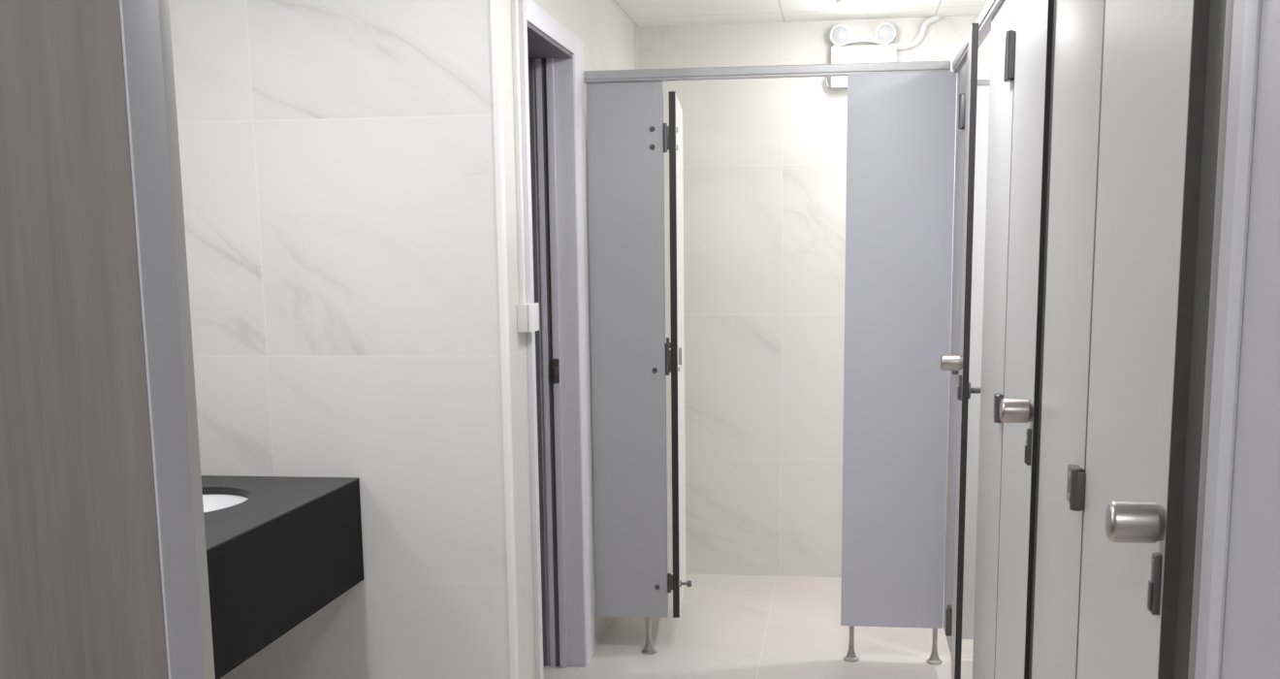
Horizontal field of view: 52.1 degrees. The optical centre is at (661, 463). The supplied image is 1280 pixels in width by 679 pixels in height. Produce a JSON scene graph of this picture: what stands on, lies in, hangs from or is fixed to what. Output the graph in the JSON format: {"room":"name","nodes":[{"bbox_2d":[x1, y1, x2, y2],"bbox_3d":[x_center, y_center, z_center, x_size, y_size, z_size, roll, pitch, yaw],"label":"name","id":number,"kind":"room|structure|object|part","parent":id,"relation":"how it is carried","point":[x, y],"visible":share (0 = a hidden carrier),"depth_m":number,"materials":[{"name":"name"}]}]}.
{"room":"public restroom","nodes":[
{"label":"public restroom","id":0,"kind":"room"},
{"bbox_2d":[169,0,510,678],"bbox_3d":[-0.962,-0.322,3.559,1.118,2.315,0.100,1,9,8],"label":"wall","id":1,"kind":"structure","parent":0,"point":[337,161],"depth_m":3.47,"materials":[{"name":"stone"}]},
{"bbox_2d":[490,0,518,678],"bbox_3d":[-0.410,-0.308,3.439,0.020,2.315,0.017,1,9,8],"label":"trim","id":2,"kind":"structure","parent":1,"relation":"attached to","point":[495,4],"depth_m":3.43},
{"bbox_2d":[499,0,634,678],"bbox_3d":[-0.312,-0.486,4.525,0.120,2.315,2.211,1,9,8],"label":"wall","id":3,"kind":"structure","parent":0,"point":[607,36],"depth_m":3.65,"materials":[{"name":"paint"}]},
{"bbox_2d":[511,0,525,303],"bbox_3d":[-0.382,-0.955,3.477,0.013,1.050,0.024,1,9,8],"label":"cable trunking","id":4,"kind":"object","parent":3,"relation":"attached to","point":[514,3],"visible":1,"depth_m":3.49,"materials":[{"name":"white plastic"}]},
{"bbox_2d":[516,302,539,332],"bbox_3d":[-0.364,-0.399,3.572,0.038,0.076,0.102,1,9,8],"label":"switch box","id":5,"kind":"object","parent":3,"relation":"attached to","point":[528,314],"visible":0.99,"depth_m":3.53,"materials":[{"name":"white plastic"}]},
{"bbox_3d":[-0.349,-0.399,3.570,0.008,0.076,0.102,1,9,8],"label":"plate","id":6,"kind":"part","parent":5,"relation":"part of","materials":[{"name":"white plastic"}]},
{"bbox_2d":[517,0,595,678],"bbox_3d":[-0.384,-0.293,4.071,0.166,2.082,0.830,1,9,8],"label":"door frame","id":7,"kind":"structure","parent":3,"relation":"in","point":[552,81],"depth_m":4.28,"materials":[{"name":"grey metal"}]},
{"bbox_3d":[-0.348,-0.304,4.298,0.024,0.080,0.018,1,9,8],"label":"strike plate","id":8,"kind":"part","parent":7,"relation":"part of","materials":[{"name":"brown metal"}]},
{"bbox_2d":[543,573,973,678],"bbox_3d":[0.136,1.112,2.191,3.700,0.100,7.365,1,9,8],"label":"floor","id":9,"kind":"structure","parent":0,"point":[728,625],"depth_m":4.74,"materials":[{"name":"beige tile"}]},
{"bbox_2d":[586,80,668,654],"bbox_3d":[-0.112,-0.299,4.484,0.255,1.955,0.054,1,9,8],"label":"pilaster","id":10,"kind":"object","parent":9,"relation":"on","point":[624,119],"visible":1,"depth_m":4.46,"materials":[{"name":"grey laminate"}]},
{"bbox_3d":[-0.044,0.603,4.622,0.054,0.129,0.054,1,9,8],"label":"leg","id":11,"kind":"part","parent":10,"relation":"part of","materials":[{"name":"metal"}]},
{"bbox_2d":[663,91,691,617],"bbox_3d":[0.070,-0.389,4.734,0.083,1.787,0.593,0,9,3],"label":"door","id":12,"kind":"structure","parent":10,"relation":"attached to","point":[673,133],"depth_m":4.53,"materials":[{"name":"white laminate"}]},
{"bbox_3d":[0.066,-0.372,4.536,0.010,0.060,0.015,0,9,3],"label":"pull handle","id":13,"kind":"part","parent":12,"relation":"part of","materials":[{"name":"metal"}]},
{"bbox_3d":[0.060,-0.389,4.738,0.023,1.783,0.583,0,9,3],"label":"door","id":14,"kind":"part","parent":12,"relation":"part of","materials":[{"name":"white laminate"}]},
{"bbox_2d":[840,71,957,664],"bbox_3d":[0.781,-0.286,4.349,0.346,1.955,0.054,1,9,8],"label":"pilaster","id":15,"kind":"object","parent":9,"relation":"on","point":[901,126],"visible":0.99,"depth_m":4.33,"materials":[{"name":"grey laminate"}]},
{"bbox_2d":[583,60,950,83],"bbox_3d":[0.329,-1.273,4.258,1.197,0.036,0.036,1,9,8],"label":"rail","id":16,"kind":"object","parent":15,"relation":"on","point":[812,70],"visible":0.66,"depth_m":4.24,"materials":[{"name":"metal"}]},
{"bbox_3d":[0.656,0.617,4.515,0.054,0.122,0.054,1,9,8],"label":"leg","id":17,"kind":"part","parent":15,"relation":"part of","materials":[{"name":"metal"}]},
{"bbox_3d":[0.935,0.621,4.476,0.054,0.122,0.054,1,9,8],"label":"leg","id":18,"kind":"part","parent":15,"relation":"part of","materials":[{"name":"metal"}]},
{"bbox_2d":[943,58,966,651],"bbox_3d":[0.937,-0.320,4.160,0.013,1.830,0.312,1,9,8],"label":"pilaster","id":19,"kind":"object","parent":15,"relation":"attached to","point":[961,74],"visible":0.56,"depth_m":4.15,"materials":[{"name":"grey laminate"}]},
{"bbox_2d":[940,22,980,678],"bbox_3d":[0.850,-0.251,3.741,0.105,1.830,0.670,1,9,12],"label":"door","id":20,"kind":"structure","parent":19,"relation":"attached to","point":[959,364],"depth_m":3.46,"materials":[{"name":"grey laminate"}]},
{"bbox_3d":[0.761,-0.266,3.434,0.056,0.045,0.045,1,9,12],"label":"knob","id":21,"kind":"part","parent":20,"relation":"part of","materials":[{"name":"metal"}]},
{"bbox_3d":[0.783,-0.199,3.435,0.011,0.067,0.017,1,9,12],"label":"lock plate","id":22,"kind":"part","parent":20,"relation":"part of","materials":[{"name":"metal"}]},
{"bbox_3d":[0.853,-0.245,3.706,0.013,1.826,0.593,1,9,12],"label":"door","id":23,"kind":"part","parent":20,"relation":"part of","materials":[{"name":"grey laminate"}]},
{"bbox_2d":[961,78,990,639],"bbox_3d":[1.584,-0.272,4.282,1.229,1.933,0.054,1,9,8],"label":"door","id":24,"kind":"structure","parent":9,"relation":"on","point":[982,94],"depth_m":4.33,"materials":[{"name":"white laminate"}]},
{"bbox_2d":[972,0,1016,678],"bbox_3d":[0.792,-0.088,3.129,0.054,1.955,0.477,1,9,8],"label":"pilaster","id":25,"kind":"object","parent":9,"relation":"on","point":[1001,93],"visible":0.84,"depth_m":3.09,"materials":[{"name":"grey laminate"}]},
{"bbox_2d":[992,0,1053,678],"bbox_3d":[0.715,-0.075,2.665,0.105,1.830,0.574,1,9,9],"label":"door","id":26,"kind":"structure","parent":25,"relation":"attached to","point":[1028,48],"depth_m":2.54,"materials":[{"name":"grey laminate"}]},
{"bbox_3d":[0.651,-0.097,2.400,0.056,0.045,0.045,1,9,9],"label":"knob","id":27,"kind":"part","parent":26,"relation":"part of","materials":[{"name":"metal"}]},
{"bbox_3d":[0.673,-0.030,2.403,0.011,0.067,0.017,1,9,9],"label":"lock plate","id":28,"kind":"part","parent":26,"relation":"part of","materials":[{"name":"metal"}]},
{"bbox_2d":[1028,0,1103,678],"bbox_3d":[0.657,0.071,2.159,0.054,1.955,0.471,1,9,8],"label":"pilaster","id":29,"kind":"object","parent":9,"relation":"on","point":[1077,24],"visible":0.75,"depth_m":2.09,"materials":[{"name":"grey laminate"}]},
{"bbox_2d":[1066,0,1210,678],"bbox_3d":[0.579,0.085,1.690,0.105,1.830,0.588,1,9,9],"label":"door","id":30,"kind":"structure","parent":29,"relation":"attached to","point":[1129,489],"depth_m":1.53,"materials":[{"name":"grey laminate"}]},
{"bbox_3d":[0.513,0.064,1.419,0.056,0.045,0.045,1,9,9],"label":"knob","id":31,"kind":"part","parent":30,"relation":"part of","materials":[{"name":"metal"}]},
{"bbox_3d":[0.535,0.130,1.421,0.011,0.067,0.017,1,9,9],"label":"lock plate","id":32,"kind":"part","parent":30,"relation":"part of","materials":[{"name":"metal"}]},
{"bbox_2d":[1173,0,1279,678],"bbox_3d":[0.516,0.240,1.129,0.054,1.955,0.552,1,9,8],"label":"door frame","id":33,"kind":"structure","parent":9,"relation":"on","point":[1228,615],"depth_m":1.18,"materials":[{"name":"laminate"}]},
{"bbox_2d":[952,0,1003,71],"bbox_3d":[0.706,-0.983,2.446,0.036,0.036,3.570,1,9,8],"label":"rail","id":34,"kind":"object","parent":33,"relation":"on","point":[991,7],"visible":0.66,"depth_m":3.37,"materials":[{"name":"metal"}]},
{"bbox_2d":[608,0,988,27],"bbox_3d":[0.112,-1.272,1.804,3.700,0.100,7.365,1,9,8],"label":"ceiling","id":35,"kind":"structure","parent":0,"point":[639,13],"depth_m":5.08,"materials":[{"name":"white paint"}]},
{"bbox_2d":[836,0,890,11],"bbox_3d":[0.754,-1.709,4.883,0.194,0.035,0.194,1,9,8],"label":"recessed light","id":36,"kind":"object","parent":35,"relation":"in","point":[850,5],"visible":1,"depth_m":4.84,"materials":[{"name":"white plastic"}]},
{"bbox_2d":[634,15,991,576],"bbox_3d":[0.618,-0.661,5.549,3.700,2.315,0.100,1,9,8],"label":"wall","id":37,"kind":"structure","parent":0,"point":[764,160],"depth_m":5.51,"materials":[{"name":"stone"}]},
{"bbox_2d":[825,15,939,89],"bbox_3d":[0.886,-1.656,5.259,0.453,0.278,0.073,1,9,8],"label":"emergency light","id":38,"kind":"object","parent":37,"relation":"attached to","point":[885,32],"visible":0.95,"depth_m":5.25,"materials":[{"name":"white plastic"}]},
{"bbox_3d":[-1.810,0.076,1.159,0.100,2.315,4.950,1,9,8],"label":"wall","id":39,"kind":"structure","parent":0,"visible":0},
{"bbox_2d":[0,0,215,678],"bbox_3d":[-1.045,0.093,1.013,1.446,2.313,0.066,1,9,8],"label":"door","id":40,"kind":"structure","parent":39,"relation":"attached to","point":[104,563],"depth_m":0.87,"materials":[{"name":"brown wood"}]},
{"bbox_3d":[-0.332,0.103,0.906,0.004,2.313,0.046,1,9,8],"label":"trim","id":41,"kind":"part","parent":40,"relation":"part of","materials":[{"name":"grey metal"}]},
{"bbox_2d":[201,475,364,678],"bbox_3d":[-1.260,0.342,2.583,0.607,0.283,2.099,1,9,8],"label":"countertop","id":42,"kind":"structure","parent":39,"relation":"attached to","point":[280,550],"depth_m":3.11,"materials":[{"name":"black stone"}]},
{"bbox_2d":[202,494,248,511],"bbox_3d":[-1.188,0.175,3.237,0.359,0.139,0.451,1,9,8],"label":"basin","id":43,"kind":"object","parent":42,"relation":"in","point":[211,502],"depth_m":3.42,"materials":[{"name":"ceramic"}]}
]}

